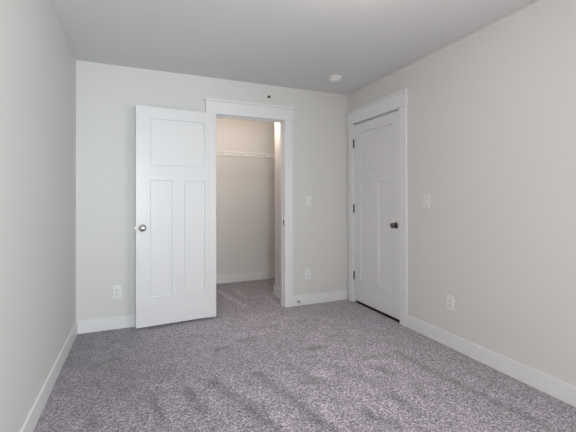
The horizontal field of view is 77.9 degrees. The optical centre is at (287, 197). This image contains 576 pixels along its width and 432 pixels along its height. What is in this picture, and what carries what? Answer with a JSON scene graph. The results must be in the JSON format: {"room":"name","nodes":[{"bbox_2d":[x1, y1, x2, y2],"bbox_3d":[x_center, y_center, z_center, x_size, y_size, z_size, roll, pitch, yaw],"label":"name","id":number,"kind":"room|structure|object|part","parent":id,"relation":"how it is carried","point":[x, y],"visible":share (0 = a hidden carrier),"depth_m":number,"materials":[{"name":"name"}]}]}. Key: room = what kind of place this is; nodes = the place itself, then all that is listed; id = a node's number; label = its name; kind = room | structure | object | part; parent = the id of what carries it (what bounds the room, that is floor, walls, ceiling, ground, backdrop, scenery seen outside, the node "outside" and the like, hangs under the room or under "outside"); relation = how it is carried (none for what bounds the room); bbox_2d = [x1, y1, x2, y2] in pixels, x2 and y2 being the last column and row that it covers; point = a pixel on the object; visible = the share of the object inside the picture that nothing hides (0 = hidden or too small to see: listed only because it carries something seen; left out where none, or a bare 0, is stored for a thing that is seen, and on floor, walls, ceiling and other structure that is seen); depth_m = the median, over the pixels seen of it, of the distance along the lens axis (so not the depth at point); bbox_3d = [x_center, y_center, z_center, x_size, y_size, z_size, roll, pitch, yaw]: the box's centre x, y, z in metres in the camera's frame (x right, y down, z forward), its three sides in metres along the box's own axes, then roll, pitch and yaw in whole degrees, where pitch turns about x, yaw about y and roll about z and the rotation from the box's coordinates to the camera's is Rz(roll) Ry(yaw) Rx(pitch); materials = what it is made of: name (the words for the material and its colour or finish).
{"room":"empty bedroom","nodes":[
{"label":"empty bedroom","id":0,"kind":"room"},
{"bbox_2d":[0,0,75,431],"bbox_3d":[-1.089,-0.018,1.120,0.115,2.440,4.409,0,0,-23],"label":"wall","id":1,"kind":"structure","parent":0,"point":[38,62],"depth_m":1.89,"materials":[{"name":"white paint"}]},
{"bbox_2d":[19,321,76,431],"bbox_3d":[-1.027,1.145,1.141,0.014,0.114,4.409,0,0,-23],"label":"baseboard","id":2,"kind":"structure","parent":1,"relation":"attached to","point":[29,425],"depth_m":2.15,"materials":[{"name":"white wood"}]},
{"bbox_2d":[76,60,347,320],"bbox_3d":[-0.607,-0.008,3.776,3.062,2.440,0.115,0,0,-23],"label":"wall","id":3,"kind":"structure","parent":0,"point":[107,95],"depth_m":3.36,"materials":[{"name":"white paint"}]},
{"bbox_2d":[77,314,135,333],"bbox_3d":[-1.350,1.155,3.389,1.133,0.114,0.014,0,0,-23],"label":"baseboard","id":4,"kind":"structure","parent":3,"relation":"attached to","point":[118,322],"depth_m":3.25,"materials":[{"name":"white wood"}]},
{"bbox_2d":[113,285,121,298],"bbox_3d":[-1.579,0.871,3.296,0.076,0.120,0.009,0,0,-23],"label":"wall outlet","id":5,"kind":"object","parent":3,"relation":"attached to","point":[117,289],"visible":1,"depth_m":3.29,"materials":[{"name":"white plastic"}]},
{"bbox_2d":[134,105,215,327],"bbox_3d":[-1.050,0.171,3.406,0.765,2.033,0.097,0,0,-29],"label":"door","id":6,"kind":"structure","parent":3,"relation":"in","point":[175,227],"depth_m":3.40,"materials":[{"name":"white wood"}]},
{"bbox_2d":[204,98,294,317],"bbox_3d":[-0.411,0.102,3.850,0.995,2.220,0.177,0,0,-23],"label":"trim","id":7,"kind":"structure","parent":3,"relation":"attached to","point":[231,109],"depth_m":3.95,"materials":[{"name":"white wood"}]},
{"bbox_2d":[305,196,310,206],"bbox_3d":[0.233,0.040,4.056,0.076,0.120,0.020,0,0,-23],"label":"light switch","id":8,"kind":"object","parent":3,"relation":"attached to","point":[307,198],"visible":1,"depth_m":4.06,"materials":[{"name":"white plastic"}]},
{"bbox_2d":[305,269,310,279],"bbox_3d":[0.224,0.869,4.054,0.076,0.120,0.009,0,0,-23],"label":"wall outlet","id":9,"kind":"object","parent":3,"relation":"attached to","point":[307,271],"visible":1,"depth_m":4.05,"materials":[{"name":"white plastic"}]},
{"bbox_2d":[293,290,346,305],"bbox_3d":[0.380,1.155,4.116,0.710,0.114,0.014,0,0,-23],"label":"baseboard","id":10,"kind":"structure","parent":3,"relation":"attached to","point":[306,299],"depth_m":4.10,"materials":[{"name":"white wood"}]},
{"bbox_2d":[216,117,274,275],"bbox_3d":[-0.644,-0.001,5.275,2.700,2.440,0.115,0,0,-23],"label":"wall","id":11,"kind":"structure","parent":0,"point":[245,185],"depth_m":5.22,"materials":[{"name":"white paint"}]},
{"bbox_2d":[216,271,274,283],"bbox_3d":[-0.617,1.161,5.211,2.700,0.114,0.014,0,0,-23],"label":"baseboard","id":12,"kind":"structure","parent":11,"relation":"attached to","point":[230,278],"depth_m":5.20,"materials":[{"name":"white wood"}]},
{"bbox_2d":[216,151,274,157],"bbox_3d":[-0.551,-0.470,5.054,2.660,0.359,0.368,0,0,-23],"label":"wire shelf","id":13,"kind":"object","parent":11,"relation":"attached to","point":[224,152],"visible":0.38,"depth_m":4.93,"materials":[{"name":"white metal"}]},
{"bbox_3d":[-0.484,-0.570,4.893,2.660,0.010,0.010,0,0,-23],"label":"lip rail","id":14,"kind":"part","parent":13,"relation":"part of","materials":[{"name":"white metal"}]},
{"bbox_3d":[-0.485,-0.616,4.897,2.660,0.010,0.010,0,0,-23],"label":"rail","id":15,"kind":"part","parent":13,"relation":"part of","materials":[{"name":"white metal"}]},
{"bbox_2d":[275,123,279,288],"bbox_3d":[-0.035,-0.006,4.297,0.115,2.440,0.401,0,0,-23],"label":"wall","id":16,"kind":"structure","parent":0,"point":[277,125],"depth_m":4.37,"materials":[{"name":"white paint"}]},
{"bbox_2d":[274,286,279,298],"bbox_3d":[-0.046,1.157,4.304,0.129,0.114,0.396,0,0,-23],"label":"baseboard","id":17,"kind":"structure","parent":16,"relation":"attached to","point":[276,289],"depth_m":4.36,"materials":[{"name":"white wood"}]},
{"bbox_2d":[49,0,538,94],"bbox_3d":[0.465,-1.294,2.537,4.077,0.120,6.035,0,0,-23],"label":"ceiling","id":18,"kind":"structure","parent":0,"point":[297,44],"depth_m":2.68,"materials":[{"name":"white paint"}]},
{"bbox_2d":[328,75,341,81],"bbox_3d":[0.479,-1.206,3.632,0.144,0.048,0.144,0,0,-23],"label":"smoke detector","id":19,"kind":"object","parent":18,"relation":"attached to","point":[333,78],"visible":1,"depth_m":3.59,"materials":[{"name":"white plastic"}]},
{"bbox_2d":[33,278,575,431],"bbox_3d":[0.469,1.205,2.526,4.077,0.001,6.035,0,0,-23],"label":"floor","id":20,"kind":"structure","parent":0,"point":[261,364],"depth_m":2.33,"materials":[{"name":"carpet"}]},
{"bbox_2d":[355,301,399,322],"bbox_3d":[1.427,1.207,3.993,1.074,0.004,0.833,0,0,-23],"label":"floor","id":21,"kind":"structure","parent":0,"point":[361,303],"depth_m":3.77,"materials":[{"name":"grey wood"}]},
{"bbox_2d":[348,0,575,386],"bbox_3d":[1.628,-0.018,2.262,0.115,2.440,4.409,0,0,-23],"label":"wall","id":22,"kind":"structure","parent":0,"point":[491,112],"depth_m":2.48,"materials":[{"name":"white paint"}]},
{"bbox_2d":[353,110,399,319],"bbox_3d":[0.912,0.168,3.786,0.096,2.024,0.794,0,0,-23],"label":"door","id":23,"kind":"structure","parent":22,"relation":"in","point":[376,140],"depth_m":3.75,"materials":[{"name":"white wood"}]},
{"bbox_2d":[346,88,408,326],"bbox_3d":[0.960,0.100,3.802,0.153,2.220,1.033,0,0,-23],"label":"trim","id":24,"kind":"structure","parent":22,"relation":"attached to","point":[396,101],"depth_m":3.41,"materials":[{"name":"white wood"}]},
{"bbox_2d":[423,195,429,208],"bbox_3d":[1.202,0.035,3.102,0.020,0.120,0.076,0,0,-23],"label":"light switch","id":25,"kind":"object","parent":22,"relation":"attached to","point":[426,198],"visible":1,"depth_m":3.10,"materials":[{"name":"white plastic"}]},
{"bbox_2d":[447,295,453,311],"bbox_3d":[1.306,0.848,2.868,0.009,0.120,0.076,0,0,-23],"label":"wall outlet","id":26,"kind":"object","parent":22,"relation":"attached to","point":[450,299],"visible":1,"depth_m":2.86,"materials":[{"name":"white plastic"}]},
{"bbox_2d":[407,315,575,406],"bbox_3d":[1.769,1.143,1.761,0.014,0.114,3.387,0,0,-23],"label":"baseboard","id":27,"kind":"structure","parent":22,"relation":"attached to","point":[565,392],"depth_m":2.45,"materials":[{"name":"white wood"}]}
]}

